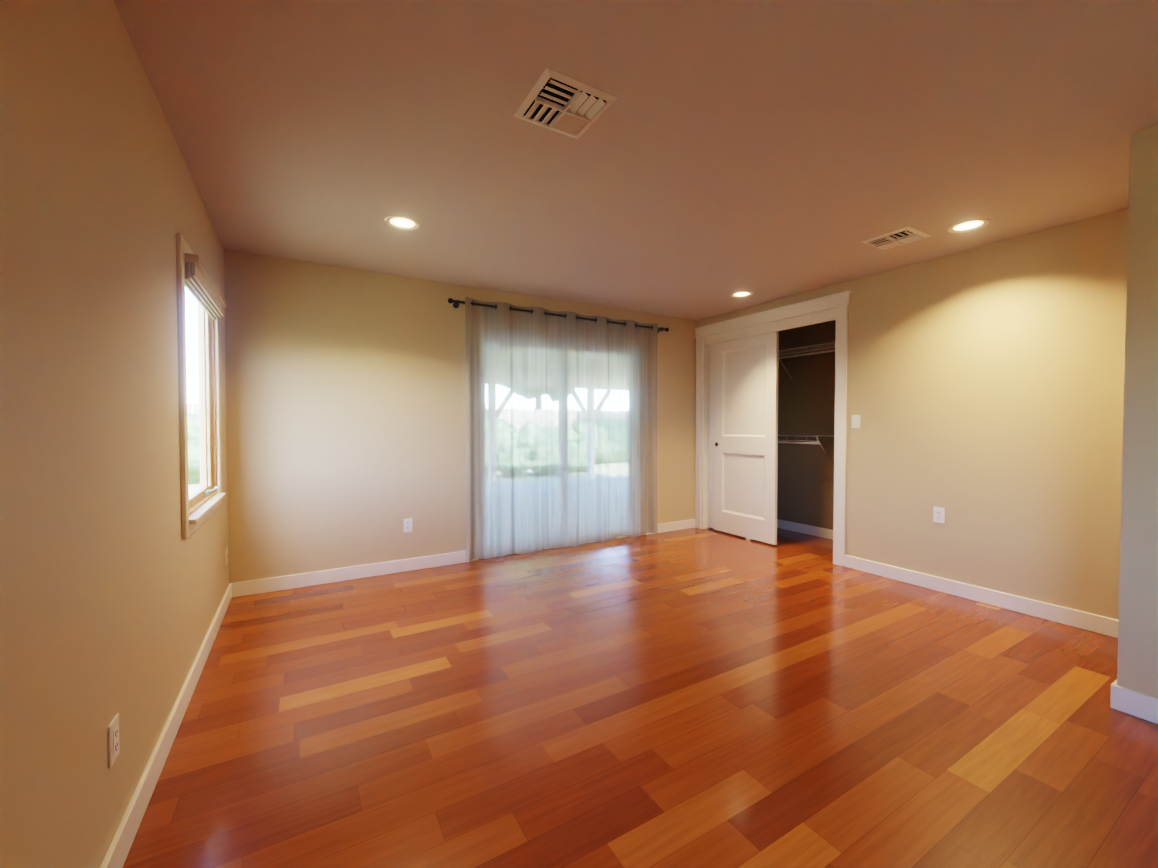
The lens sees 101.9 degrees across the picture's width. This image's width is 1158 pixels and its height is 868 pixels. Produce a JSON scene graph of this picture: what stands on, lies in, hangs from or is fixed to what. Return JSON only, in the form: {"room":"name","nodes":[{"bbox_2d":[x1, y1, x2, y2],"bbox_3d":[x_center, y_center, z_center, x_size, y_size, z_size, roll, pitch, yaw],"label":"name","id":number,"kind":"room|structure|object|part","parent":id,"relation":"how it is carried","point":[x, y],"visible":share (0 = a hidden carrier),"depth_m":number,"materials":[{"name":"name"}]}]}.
{"room":"empty bedroom","nodes":[
{"label":"empty bedroom","id":0,"kind":"room"},
{"bbox_2d":[0,0,228,867],"bbox_3d":[-0.992,-0.011,0.711,0.060,2.490,6.400,-1,1,-31],"label":"wall","id":1,"kind":"structure","parent":0,"point":[113,586],"depth_m":1.18,"materials":[{"name":"paint"}]},
{"bbox_2d":[107,713,119,768],"bbox_3d":[-1.292,0.851,1.306,0.009,0.116,0.072,-1,1,-31],"label":"electrical outlet","id":2,"kind":"object","parent":1,"relation":"attached to","point":[113,741],"visible":0.98,"depth_m":1.29,"materials":[{"name":"white plastic"}]},
{"bbox_2d":[100,583,235,867],"bbox_3d":[-0.959,1.181,0.755,0.016,0.105,6.100,-1,1,-31],"label":"baseboard","id":3,"kind":"structure","parent":1,"relation":"attached to","point":[118,850],"depth_m":1.66,"materials":[{"name":"white wood"}]},
{"bbox_2d":[176,233,226,538],"bbox_3d":[-2.016,-0.214,2.517,0.116,1.340,1.060,-1,1,-31],"label":"window","id":4,"kind":"structure","parent":1,"relation":"in","point":[195,278],"depth_m":2.50,"materials":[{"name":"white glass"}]},
{"bbox_3d":[-2.052,-0.222,2.496,0.006,1.088,0.824,-1,1,-31],"label":"glass","id":5,"kind":"part","parent":4,"relation":"part of","materials":[{"name":"clear glass"}]},
{"bbox_3d":[-2.053,-0.222,2.495,0.031,1.172,0.908,-1,1,-31],"label":"left window sash","id":6,"kind":"part","parent":4,"relation":"part of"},
{"bbox_2d":[189,315,216,515],"bbox_3d":[-2.048,-0.222,2.498,0.060,1.204,0.940,-1,1,-31],"label":"liner","id":7,"kind":"object","parent":4,"relation":"attached to","point":[197,505],"visible":0.15,"depth_m":2.90,"materials":[{"name":"brown wood"}]},
{"bbox_2d":[184,253,226,319],"bbox_3d":[-2.007,-0.758,2.511,0.095,0.128,0.932,-1,1,-31],"label":"shade","id":8,"kind":"object","parent":4,"relation":"attached to","point":[197,279],"depth_m":2.37,"materials":[{"name":"fabric"}]},
{"bbox_2d":[204,486,218,496],"bbox_3d":[-2.142,0.333,2.740,0.052,0.044,0.123,-1,1,-31],"label":"window crank","id":9,"kind":"object","parent":4,"relation":"attached to","point":[206,493],"depth_m":2.73,"materials":[{"name":"white metal"}]},
{"bbox_2d":[189,493,225,523],"bbox_3d":[-2.003,0.390,2.538,0.045,0.020,0.960,-1,1,-31],"label":"window sill","id":10,"kind":"structure","parent":1,"relation":"attached to","point":[200,513],"depth_m":2.41,"materials":[{"name":"white wood"}]},
{"bbox_2d":[225,547,227,565],"bbox_3d":[-2.444,0.851,3.263,0.012,0.116,0.072,-1,1,-31],"label":"outlet plate","id":11,"kind":"object","parent":1,"relation":"attached to","point":[226,552],"visible":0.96,"depth_m":3.23,"materials":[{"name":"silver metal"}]},
{"bbox_2d":[224,249,696,582],"bbox_3d":[-0.210,-0.097,4.798,5.560,2.490,0.150,-1,1,-31],"label":"wall","id":12,"kind":"structure","parent":0,"point":[346,411],"depth_m":3.77,"materials":[{"name":"paint"}]},
{"bbox_2d":[236,551,469,596],"bbox_3d":[-1.739,1.116,3.823,1.730,0.105,0.020,-1,1,-31],"label":"baseboard","id":13,"kind":"structure","parent":12,"relation":"attached to","point":[245,588],"depth_m":3.74,"materials":[{"name":"white wood"}]},
{"bbox_2d":[403,518,411,531],"bbox_3d":[-1.453,0.775,3.991,0.072,0.116,0.009,-1,1,-31],"label":"electrical outlet","id":14,"kind":"object","parent":12,"relation":"attached to","point":[407,522],"visible":1,"depth_m":3.99,"materials":[{"name":"white plastic"}]},
{"bbox_2d":[448,298,668,332],"bbox_3d":[-0.075,-1.158,4.706,2.486,0.061,0.108,-1,1,-31],"label":"curtain rod","id":15,"kind":"object","parent":12,"relation":"attached to","point":[455,303],"visible":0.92,"depth_m":4.44,"materials":[{"name":"black metal"}]},
{"bbox_2d":[465,297,571,560],"bbox_3d":[-0.549,-0.031,4.428,1.078,2.346,0.094,-1,1,-31],"label":"curtain","id":16,"kind":"object","parent":15,"relation":"hanging from","point":[506,347],"visible":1,"depth_m":4.43,"materials":[{"name":"fabric"}]},
{"bbox_2d":[472,301,565,317],"bbox_3d":[-0.543,-1.159,4.394,0.941,0.050,0.051,-1,1,-31],"label":"grommet","id":17,"kind":"object","parent":16,"relation":"attached to","point":[511,308],"visible":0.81,"depth_m":4.38,"materials":[{"name":"black metal"}]},
{"bbox_2d":[571,312,657,546],"bbox_3d":[0.385,-0.042,4.970,1.102,2.346,0.091,-1,1,-31],"label":"curtain","id":18,"kind":"object","parent":15,"relation":"hanging from","point":[614,423],"visible":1,"depth_m":5.00,"materials":[{"name":"fabric"}]},
{"bbox_2d":[646,519,694,534],"bbox_3d":[1.086,1.081,5.491,0.770,0.105,0.016,-1,1,-31],"label":"baseboard","id":19,"kind":"structure","parent":12,"relation":"attached to","point":[684,524],"depth_m":5.51,"materials":[{"name":"white wood"}]},
{"bbox_2d":[113,0,1157,320],"bbox_3d":[1.377,-1.335,2.080,5.560,0.100,6.400,-1,1,-31],"label":"ceiling","id":20,"kind":"structure","parent":0,"point":[711,158],"depth_m":2.00,"materials":[{"name":"paint"}]},
{"bbox_2d":[385,215,419,229],"bbox_3d":[-1.086,-1.300,2.892,0.204,0.012,0.204,-1,1,-31],"label":"recessed light","id":21,"kind":"object","parent":20,"relation":"in","point":[400,222],"visible":1,"depth_m":2.89,"materials":[{"name":"white glass"}]},
{"bbox_2d":[514,67,617,138],"bbox_3d":[-0.058,-1.270,1.838,0.300,0.020,0.300,-1,1,-31],"label":"ceiling vent","id":22,"kind":"object","parent":20,"relation":"in","point":[556,101],"visible":1,"depth_m":1.81,"materials":[{"name":"white metal"}]},
{"bbox_2d":[730,291,752,297],"bbox_3d":[1.552,-1.333,4.482,0.204,0.012,0.204,-1,1,-31],"label":"recessed light","id":23,"kind":"object","parent":20,"relation":"in","point":[739,294],"visible":1,"depth_m":4.49,"materials":[{"name":"white glass"}]},
{"bbox_2d":[862,226,929,249],"bbox_3d":[2.119,-1.298,3.145,0.290,0.020,0.290,-1,1,-31],"label":"ceiling vent","id":24,"kind":"object","parent":20,"relation":"in","point":[902,236],"visible":1,"depth_m":3.11,"materials":[{"name":"white metal"}]},
{"bbox_2d":[947,218,989,232],"bbox_3d":[2.430,-1.301,2.934,0.204,0.012,0.204,-1,1,-31],"label":"recessed light","id":25,"kind":"object","parent":20,"relation":"in","point":[968,225],"visible":0.98,"depth_m":2.93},
{"bbox_2d":[123,528,1157,867],"bbox_3d":[1.377,1.254,2.134,5.560,0.100,6.400,-1,1,-31],"label":"floor","id":26,"kind":"structure","parent":0,"point":[697,698],"depth_m":1.94,"materials":[{"name":"brown wood"}]},
{"bbox_2d":[777,320,835,529],"bbox_3d":[2.800,-0.088,4.390,0.790,2.490,3.610,-1,1,-31],"label":"wall","id":27,"kind":"structure","parent":0,"point":[805,482],"depth_m":5.33,"materials":[{"name":"paint"}]},
{"bbox_2d":[777,519,832,539],"bbox_3d":[2.689,1.088,5.168,0.016,0.105,2.200,-1,1,-31],"label":"baseboard","id":28,"kind":"structure","parent":27,"relation":"attached to","point":[792,526],"depth_m":5.34,"materials":[{"name":"white wood"}]},
{"bbox_2d":[778,342,834,464],"bbox_3d":[2.552,-0.301,5.058,0.324,1.263,2.164,-1,1,-31],"label":"closet shelf","id":29,"kind":"object","parent":27,"relation":"attached to","point":[806,436],"visible":0.33,"depth_m":5.07,"materials":[{"name":"white metal"}]},
{"bbox_2d":[697,208,1128,619],"bbox_3d":[2.395,-0.083,4.152,0.150,2.490,3.610,-1,1,-31],"label":"wall","id":30,"kind":"structure","parent":0,"point":[985,392],"depth_m":3.21,"materials":[{"name":"paint"}]},
{"bbox_2d":[709,344,713,527],"bbox_3d":[1.778,0.026,5.253,0.035,2.190,0.830,-1,1,-31],"label":"closet door","id":31,"kind":"structure","parent":30,"relation":"in","point":[711,425],"depth_m":5.57,"materials":[{"name":"white wood"}]},
{"bbox_2d":[713,331,778,544],"bbox_3d":[1.797,0.028,5.125,0.035,2.190,0.830,-1,1,-31],"label":"closet door","id":32,"kind":"structure","parent":30,"relation":"in","point":[745,435],"depth_m":5.08,"materials":[{"name":"white wood"}]},
{"bbox_2d":[702,308,836,562],"bbox_3d":[1.943,0.006,4.920,0.150,2.280,1.630,-1,1,-31],"label":"door frame","id":33,"kind":"structure","parent":30,"relation":"attached to","point":[804,320],"depth_m":5.30,"materials":[{"name":"white wood"}]},
{"bbox_2d":[695,305,847,565],"bbox_3d":[1.869,0.007,4.877,0.020,2.280,1.810,-1,1,-31],"label":"trim","id":34,"kind":"structure","parent":30,"relation":"attached to","point":[840,430],"depth_m":4.14,"materials":[{"name":"white wood"}]},
{"bbox_2d":[694,290,850,337],"bbox_3d":[1.865,-1.192,4.840,0.040,0.118,1.845,-1,1,-31],"label":"trim","id":35,"kind":"structure","parent":30,"relation":"attached to","point":[836,300],"depth_m":4.64,"materials":[{"name":"white wood"}]},
{"bbox_2d":[851,415,859,427],"bbox_3d":[2.374,-0.106,4.029,0.010,0.116,0.072,-1,1,-31],"label":"light switch","id":36,"kind":"object","parent":30,"relation":"attached to","point":[855,421],"visible":1,"depth_m":4.03,"materials":[{"name":"white plastic"}]},
{"bbox_2d":[933,507,944,522],"bbox_3d":[2.689,0.605,3.510,0.009,0.116,0.072,-1,1,-31],"label":"electrical outlet","id":37,"kind":"object","parent":30,"relation":"attached to","point":[938,514],"visible":1,"depth_m":3.51,"materials":[{"name":"white plastic"}]},
{"bbox_2d":[844,555,1118,637],"bbox_3d":[2.784,1.126,3.350,0.020,0.105,1.790,-1,1,-31],"label":"baseboard","id":38,"kind":"structure","parent":30,"relation":"attached to","point":[1063,615],"depth_m":3.22,"materials":[{"name":"white wood"}]},
{"bbox_2d":[1117,125,1157,697],"bbox_3d":[3.840,-0.027,1.464,1.970,2.490,2.490,-1,1,-31],"label":"wall","id":39,"kind":"structure","parent":0,"point":[1137,667],"depth_m":1.99,"materials":[{"name":"paint"}]},
{"bbox_2d":[1110,680,1157,723],"bbox_3d":[2.983,1.176,0.992,0.020,0.105,2.506,-1,1,-31],"label":"baseboard","id":40,"kind":"structure","parent":39,"relation":"attached to","point":[1134,703],"depth_m":2.01,"materials":[{"name":"white wood"}]},
{"label":"outside","id":41,"kind":"structure","parent":0,"visible":0},
{"bbox_2d":[189,477,603,495],"bbox_3d":[1.488,1.299,6.438,70.000,0.130,70.000,-1,1,-31],"label":"lawn","id":42,"kind":"structure","parent":41,"point":[196,487],"depth_m":9.99,"materials":[{"name":"green plant"}]},
{"bbox_2d":[187,403,571,483],"bbox_3d":[-2.119,-2.261,6.555,31.980,8.042,27.994,-1,1,-31],"label":"garden","id":43,"kind":"object","parent":42,"relation":"on","point":[192,430],"depth_m":10.65,"materials":[{"name":"green plant"}]}
]}

